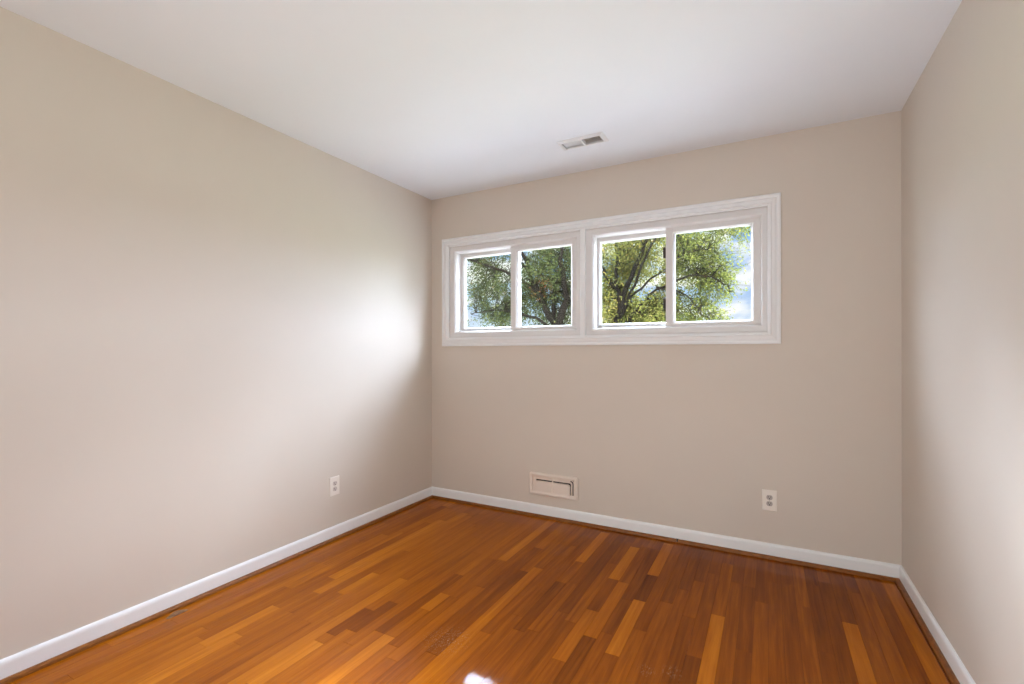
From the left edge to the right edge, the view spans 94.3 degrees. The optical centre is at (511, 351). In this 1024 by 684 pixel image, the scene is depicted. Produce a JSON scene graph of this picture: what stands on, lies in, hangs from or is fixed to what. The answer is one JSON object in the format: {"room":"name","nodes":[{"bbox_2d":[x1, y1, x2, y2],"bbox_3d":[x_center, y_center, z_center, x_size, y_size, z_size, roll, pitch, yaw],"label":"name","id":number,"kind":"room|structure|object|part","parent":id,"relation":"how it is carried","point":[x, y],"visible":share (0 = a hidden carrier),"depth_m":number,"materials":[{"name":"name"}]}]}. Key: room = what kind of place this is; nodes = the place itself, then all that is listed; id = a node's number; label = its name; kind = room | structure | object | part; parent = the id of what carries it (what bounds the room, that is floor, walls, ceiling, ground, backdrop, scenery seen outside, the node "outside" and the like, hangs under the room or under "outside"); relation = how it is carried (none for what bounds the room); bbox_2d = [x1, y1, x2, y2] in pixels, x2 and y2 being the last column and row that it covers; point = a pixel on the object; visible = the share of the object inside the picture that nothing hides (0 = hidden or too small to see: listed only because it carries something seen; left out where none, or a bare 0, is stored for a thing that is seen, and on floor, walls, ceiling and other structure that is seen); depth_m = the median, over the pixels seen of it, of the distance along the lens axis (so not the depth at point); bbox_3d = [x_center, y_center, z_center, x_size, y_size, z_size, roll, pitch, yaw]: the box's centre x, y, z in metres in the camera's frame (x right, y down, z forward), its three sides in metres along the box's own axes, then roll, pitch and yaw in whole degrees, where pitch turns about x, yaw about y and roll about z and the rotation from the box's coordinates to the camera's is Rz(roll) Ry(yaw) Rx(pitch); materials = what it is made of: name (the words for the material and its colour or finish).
{"room":"empty bedroom","nodes":[
{"label":"empty bedroom","id":0,"kind":"room"},
{"bbox_2d":[0,7,431,659],"bbox_3d":[-1.891,-0.025,1.795,0.160,2.640,4.884,0,0,28],"label":"wall","id":1,"kind":"structure","parent":0,"point":[212,316],"depth_m":2.19,"materials":[{"name":"beige paint"}]},
{"bbox_2d":[0,487,431,679],"bbox_3d":[-1.776,1.153,1.825,0.012,0.084,4.724,0,0,28],"label":"baseboard","id":2,"kind":"structure","parent":1,"relation":"attached to","point":[10,665],"depth_m":2.20,"materials":[{"name":"white paint"}]},
{"bbox_2d":[0,495,432,683],"bbox_3d":[-1.765,1.185,1.812,0.019,0.018,4.711,0,0,28],"label":"trim","id":3,"kind":"structure","parent":1,"relation":"attached to","point":[46,663],"depth_m":2.19,"materials":[{"name":"brown wood"}]},
{"bbox_2d":[329,475,338,496],"bbox_3d":[-1.130,0.857,3.026,0.008,0.120,0.077,0,0,28],"label":"electrical outlet","id":4,"kind":"object","parent":1,"relation":"attached to","point":[333,481],"visible":1,"depth_m":3.02,"materials":[{"name":"beige plastic"}]},
{"bbox_2d":[9,498,950,683],"bbox_3d":[-0.441,1.196,1.105,3.045,0.006,4.724,0,0,28],"label":"floor","id":5,"kind":"structure","parent":0,"point":[432,591],"depth_m":2.12,"materials":[{"name":"brown wood"}]},
{"bbox_2d":[166,609,187,618],"bbox_3d":[-1.520,1.187,2.155,0.020,0.014,0.092,0,0,28],"label":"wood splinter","id":6,"kind":"object","parent":5,"relation":"on","point":[177,612],"visible":1,"depth_m":2.15,"materials":[{"name":"brown wood"}]},
{"bbox_2d":[0,0,961,199],"bbox_3d":[-0.444,-1.296,1.105,3.045,0.100,4.724,0,0,28],"label":"ceiling","id":7,"kind":"structure","parent":0,"point":[432,99],"depth_m":2.08,"materials":[{"name":"white paint"}]},
{"bbox_2d":[556,132,608,150],"bbox_3d":[0.418,-1.303,2.816,0.283,0.132,0.133,0,0,28],"label":"ceiling vent","id":8,"kind":"object","parent":7,"relation":"in","point":[571,143],"visible":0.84,"depth_m":2.81,"materials":[{"name":"white metal"}]},
{"bbox_2d":[432,111,901,564],"bbox_3d":[0.717,-0.028,3.254,3.365,2.640,0.160,0,0,28],"label":"wall","id":9,"kind":"structure","parent":0,"point":[689,436],"depth_m":2.84,"materials":[{"name":"beige paint"}]},
{"bbox_2d":[450,231,579,337],"bbox_3d":[0.026,-0.475,3.629,1.112,0.728,0.160,0,0,28],"label":"window","id":10,"kind":"structure","parent":9,"relation":"in","point":[459,255],"depth_m":3.58,"materials":[{"name":"white plastic"}]},
{"bbox_3d":[-0.175,-0.475,3.745,0.539,0.629,0.028,0,0,28],"label":"sash","id":11,"kind":"part","parent":10,"relation":"part of","materials":[{"name":"white plastic"}]},
{"bbox_3d":[0.230,-0.470,3.469,0.528,0.638,0.028,0,0,28],"label":"sash","id":12,"kind":"part","parent":10,"relation":"part of","materials":[{"name":"white plastic"}]},
{"bbox_2d":[530,471,577,500],"bbox_3d":[0.292,0.956,3.378,0.372,0.158,0.026,0,0,28],"label":"air vent","id":13,"kind":"object","parent":9,"relation":"in","point":[552,485],"visible":1,"depth_m":3.37,"materials":[{"name":"beige metal"}]},
{"bbox_3d":[0.165,0.959,3.451,0.024,0.099,0.015,0,0,28],"label":"plate","id":14,"kind":"part","parent":13,"relation":"part of","materials":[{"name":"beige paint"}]},
{"bbox_3d":[0.232,0.971,3.414,0.126,0.076,0.015,0,0,28],"label":"damper plate","id":15,"kind":"part","parent":13,"relation":"part of","materials":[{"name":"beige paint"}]},
{"bbox_3d":[0.348,0.971,3.352,0.130,0.075,0.015,0,0,28],"label":"damper plate","id":16,"kind":"part","parent":13,"relation":"part of","materials":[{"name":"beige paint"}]},
{"bbox_2d":[432,495,676,541],"bbox_3d":[0.185,1.183,3.426,1.918,0.018,0.019,0,0,28],"label":"trim","id":17,"kind":"structure","parent":9,"relation":"attached to","point":[433,496],"depth_m":3.33,"materials":[{"name":"brown wood"}]},
{"bbox_2d":[442,192,780,345],"bbox_3d":[0.487,-0.475,3.281,2.389,0.864,0.034,0,0,28],"label":"trim","id":18,"kind":"structure","parent":9,"relation":"attached to","point":[772,201],"depth_m":3.09,"materials":[{"name":"white paint"}]},
{"bbox_2d":[432,487,900,577],"bbox_3d":[0.677,1.150,3.178,3.045,0.084,0.012,0,0,28],"label":"baseboard","id":19,"kind":"structure","parent":9,"relation":"attached to","point":[823,558],"depth_m":2.93,"materials":[{"name":"white paint"}]},
{"bbox_2d":[586,207,767,334],"bbox_3d":[1.034,-0.476,3.085,1.103,0.728,0.160,0,0,28],"label":"window","id":20,"kind":"structure","parent":9,"relation":"in","point":[756,218],"depth_m":3.02,"materials":[{"name":"white plastic"}]},
{"bbox_3d":[0.829,-0.476,3.203,0.521,0.629,0.028,0,0,28],"label":"sash","id":21,"kind":"part","parent":20,"relation":"part of","materials":[{"name":"white plastic"}]},
{"bbox_3d":[1.230,-0.471,2.929,0.537,0.638,0.028,0,0,28],"label":"sash","id":22,"kind":"part","parent":20,"relation":"part of","materials":[{"name":"white plastic"}]},
{"bbox_2d":[762,489,776,511],"bbox_3d":[1.488,0.860,2.743,0.077,0.120,0.008,0,0,28],"label":"electrical outlet","id":23,"kind":"object","parent":9,"relation":"attached to","point":[769,497],"visible":1,"depth_m":2.74,"materials":[{"name":"beige plastic"}]},
{"bbox_2d":[678,539,898,581],"bbox_3d":[1.518,1.182,2.706,1.092,0.018,0.019,0,0,28],"label":"trim","id":24,"kind":"structure","parent":9,"relation":"attached to","point":[803,563],"depth_m":2.67,"materials":[{"name":"brown wood"}]},
{"bbox_2d":[901,0,1023,683],"bbox_3d":[0.930,-0.028,0.273,0.160,2.640,4.884,0,0,28],"label":"wall","id":25,"kind":"structure","parent":0,"point":[962,120],"depth_m":1.65,"materials":[{"name":"beige paint"}]},
{"bbox_2d":[896,579,959,683],"bbox_3d":[0.876,1.183,0.387,0.019,0.018,4.711,0,0,28],"label":"trim","id":26,"kind":"structure","parent":25,"relation":"attached to","point":[949,672],"depth_m":1.96,"materials":[{"name":"brown wood"}]},
{"bbox_2d":[899,565,975,683],"bbox_3d":[0.893,1.150,0.385,0.012,0.084,4.724,0,0,28],"label":"baseboard","id":27,"kind":"structure","parent":25,"relation":"attached to","point":[960,671],"depth_m":1.91,"materials":[{"name":"white paint"}]},
{"label":"outside","id":28,"kind":"structure","parent":0,"visible":0},
{"bbox_3d":[29.384,4.262,54.440,120.000,0.200,116.276,0,0,28],"label":"ground","id":29,"kind":"structure","parent":28,"visible":0},
{"bbox_2d":[467,246,570,326],"bbox_3d":[0.611,-1.486,16.330,6.231,11.396,3.971,0,0,28],"label":"leafy tree","id":30,"kind":"object","parent":29,"relation":"on","point":[538,284],"visible":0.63,"depth_m":15.66,"materials":[{"name":"green plant"}]},
{"bbox_2d":[602,226,750,323],"bbox_3d":[4.373,-1.006,13.829,4.072,10.449,5.800,0,0,-22],"label":"leafy tree","id":31,"kind":"object","parent":29,"relation":"on","point":[628,259],"visible":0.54,"depth_m":13.38,"materials":[{"name":"green plant"}]}
]}

